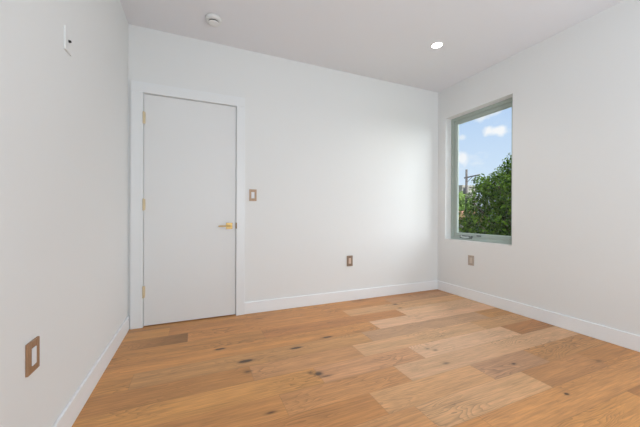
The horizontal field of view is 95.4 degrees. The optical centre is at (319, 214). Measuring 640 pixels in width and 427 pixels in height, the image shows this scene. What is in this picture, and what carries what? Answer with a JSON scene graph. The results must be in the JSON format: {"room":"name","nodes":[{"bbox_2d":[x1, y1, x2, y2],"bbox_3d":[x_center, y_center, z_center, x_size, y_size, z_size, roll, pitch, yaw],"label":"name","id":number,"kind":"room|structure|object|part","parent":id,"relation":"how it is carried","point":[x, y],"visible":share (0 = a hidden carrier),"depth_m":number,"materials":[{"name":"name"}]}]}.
{"room":"empty bedroom","nodes":[
{"label":"empty bedroom","id":0,"kind":"room"},
{"bbox_2d":[0,0,127,426],"bbox_3d":[-0.890,-0.283,0.425,0.160,2.840,5.006,0,0,-23],"label":"wall","id":1,"kind":"structure","parent":0,"point":[64,117],"depth_m":1.29,"materials":[{"name":"white paint"}]},
{"bbox_2d":[25,336,39,376],"bbox_3d":[-1.083,0.533,1.099,0.010,0.118,0.085,0,0,-23],"label":"wall outlet","id":2,"kind":"object","parent":1,"relation":"attached to","point":[32,349],"visible":1,"depth_m":1.09,"materials":[{"name":"brown wood"}]},
{"bbox_2d":[32,346,36,365],"bbox_3d":[-1.083,0.533,1.099,0.010,0.065,0.031,0,0,-23],"label":"receptacle","id":3,"kind":"object","parent":2,"relation":"attached to","point":[34,348],"depth_m":1.10,"materials":[{"name":"white plastic"}]},
{"bbox_2d":[64,25,71,55],"bbox_3d":[-1.199,-0.828,1.393,0.016,0.108,0.076,0,0,-23],"label":"cable plate","id":4,"kind":"object","parent":1,"relation":"attached to","point":[67,35],"visible":1,"depth_m":1.38,"materials":[{"name":"white plastic"}]},
{"bbox_2d":[52,316,129,426],"bbox_3d":[-0.814,0.976,0.462,0.014,0.123,4.686,0,0,-23],"label":"baseboard","id":5,"kind":"structure","parent":1,"relation":"attached to","point":[67,418],"depth_m":1.67,"materials":[{"name":"white paint"}]},
{"bbox_2d":[128,24,437,315],"bbox_3d":[-0.071,-0.287,3.416,3.666,2.840,0.160,0,0,-23],"label":"wall","id":6,"kind":"structure","parent":0,"point":[340,165],"depth_m":3.36,"materials":[{"name":"white paint"}]},
{"bbox_2d":[130,80,244,328],"bbox_3d":[-1.269,-0.087,2.883,1.004,2.234,0.170,0,0,-23],"label":"door frame","id":7,"kind":"structure","parent":6,"relation":"attached to","point":[138,89],"depth_m":2.65,"materials":[{"name":"white paint"}]},
{"bbox_3d":[-1.657,-0.041,2.636,0.097,2.140,0.020,0,0,-23],"label":"casing","id":8,"kind":"part","parent":7,"relation":"part of","materials":[{"name":"white paint"}]},
{"bbox_3d":[-0.817,-0.039,2.997,0.084,2.140,0.020,0,0,-23],"label":"casing","id":9,"kind":"part","parent":7,"relation":"part of","materials":[{"name":"white paint"}]},
{"bbox_2d":[142,94,235,325],"bbox_3d":[-1.237,-0.041,2.817,0.823,2.126,0.100,0,0,-23],"label":"door","id":10,"kind":"structure","parent":6,"relation":"in","point":[189,200],"depth_m":2.81,"materials":[{"name":"white paint"}]},
{"bbox_2d":[249,189,256,200],"bbox_3d":[-0.702,-0.204,3.052,0.076,0.122,0.009,0,0,-23],"label":"light switch","id":11,"kind":"object","parent":6,"relation":"attached to","point":[251,191],"visible":1,"depth_m":3.05,"materials":[{"name":"beige wood"}]},
{"bbox_2d":[245,280,437,313],"bbox_3d":[0.430,0.973,3.542,2.642,0.123,0.014,0,0,-23],"label":"baseboard","id":12,"kind":"structure","parent":6,"relation":"attached to","point":[332,297],"depth_m":3.42,"materials":[{"name":"white paint"}]},
{"bbox_2d":[347,255,352,265],"bbox_3d":[0.359,0.556,3.511,0.078,0.126,0.010,0,0,-23],"label":"wall outlet","id":13,"kind":"object","parent":6,"relation":"attached to","point":[349,258],"visible":1,"depth_m":3.51,"materials":[{"name":"beige wood"}]},
{"bbox_2d":[72,289,639,426],"bbox_3d":[0.819,1.041,1.253,3.736,0.001,4.846,0,0,-23],"label":"floor","id":14,"kind":"structure","parent":0,"point":[430,358],"depth_m":1.91,"materials":[{"name":"brown wood"}]},
{"bbox_2d":[120,0,623,92],"bbox_3d":[0.911,-1.758,1.195,4.026,0.120,5.006,0,0,-23],"label":"ceiling","id":15,"kind":"structure","parent":0,"point":[386,40],"depth_m":2.66,"materials":[{"name":"white paint"}]},
{"bbox_2d":[205,13,221,26],"bbox_3d":[-0.925,-1.682,2.535,0.136,0.052,0.136,0,0,-23],"label":"smoke detector","id":16,"kind":"object","parent":15,"relation":"attached to","point":[214,20],"visible":1,"depth_m":2.50,"materials":[{"name":"white plastic"}]},
{"bbox_2d":[430,41,443,48],"bbox_3d":[1.172,-1.698,2.921,0.126,0.007,0.126,0,0,-23],"label":"recessed light","id":17,"kind":"object","parent":15,"relation":"in","point":[438,44],"visible":1,"depth_m":2.92,"materials":[{"name":"white plastic"}]},
{"bbox_2d":[437,0,639,335],"bbox_3d":[2.663,-0.274,1.955,0.200,2.840,5.006,0,0,-23],"label":"wall","id":18,"kind":"structure","parent":0,"point":[574,251],"depth_m":2.64,"materials":[{"name":"white paint"}]},
{"bbox_2d":[468,255,473,265],"bbox_3d":[1.850,0.559,3.571,0.010,0.122,0.080,0,0,-23],"label":"wall outlet","id":19,"kind":"object","parent":18,"relation":"attached to","point":[470,257],"visible":1,"depth_m":3.57,"materials":[{"name":"beige wood"}]},
{"bbox_2d":[451,97,512,244],"bbox_3d":[1.993,-0.484,3.580,0.116,1.628,0.903,0,0,-23],"label":"window","id":20,"kind":"structure","parent":18,"relation":"in","point":[507,103],"depth_m":3.88,"materials":[{"name":"grey"}]},
{"bbox_2d":[438,281,639,351],"bbox_3d":[2.563,0.984,1.909,0.014,0.123,4.672,0,0,-23],"label":"baseboard","id":21,"kind":"structure","parent":18,"relation":"attached to","point":[607,334],"depth_m":2.74,"materials":[{"name":"white paint"}]},
{"label":"outside","id":22,"kind":"structure","parent":0,"visible":0},
{"bbox_3d":[59.755,4.392,69.309,155.381,0.200,200.000,0,0,-23],"label":"ground","id":23,"kind":"structure","parent":22,"visible":0},
{"bbox_2d":[459,191,470,210],"bbox_3d":[20.831,0.322,42.949,4.163,7.806,4.461,0,0,-44],"label":"tree","id":24,"kind":"object","parent":23,"relation":"on","point":[461,196],"visible":0.04,"depth_m":42.13,"materials":[{"name":"green plant"}]},
{"bbox_2d":[459,185,476,205],"bbox_3d":[29.070,-0.791,58.904,4.300,10.000,2.900,0,0,-23],"label":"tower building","id":25,"kind":"structure","parent":23,"relation":"on","point":[461,187],"depth_m":57.59,"materials":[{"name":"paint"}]},
{"bbox_2d":[458,211,483,232],"bbox_3d":[17.260,1.870,35.752,5.000,4.700,4.600,0,0,-23],"label":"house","id":26,"kind":"structure","parent":23,"relation":"on","point":[461,211],"depth_m":33.82,"materials":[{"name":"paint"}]},
{"bbox_2d":[463,169,479,214],"bbox_3d":[14.934,-0.147,28.707,0.454,8.750,1.925,0,0,-23],"label":"utility pole","id":27,"kind":"object","parent":23,"relation":"on","point":[465,190],"visible":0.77,"depth_m":29.08,"materials":[{"name":"grey"}]},
{"bbox_2d":[458,153,511,235],"bbox_3d":[8.731,0.592,12.662,3.425,7.319,6.250,0,0,-23],"label":"tree","id":28,"kind":"object","parent":23,"relation":"on","point":[498,190],"visible":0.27,"depth_m":13.07,"materials":[{"name":"green plant"}]}
]}

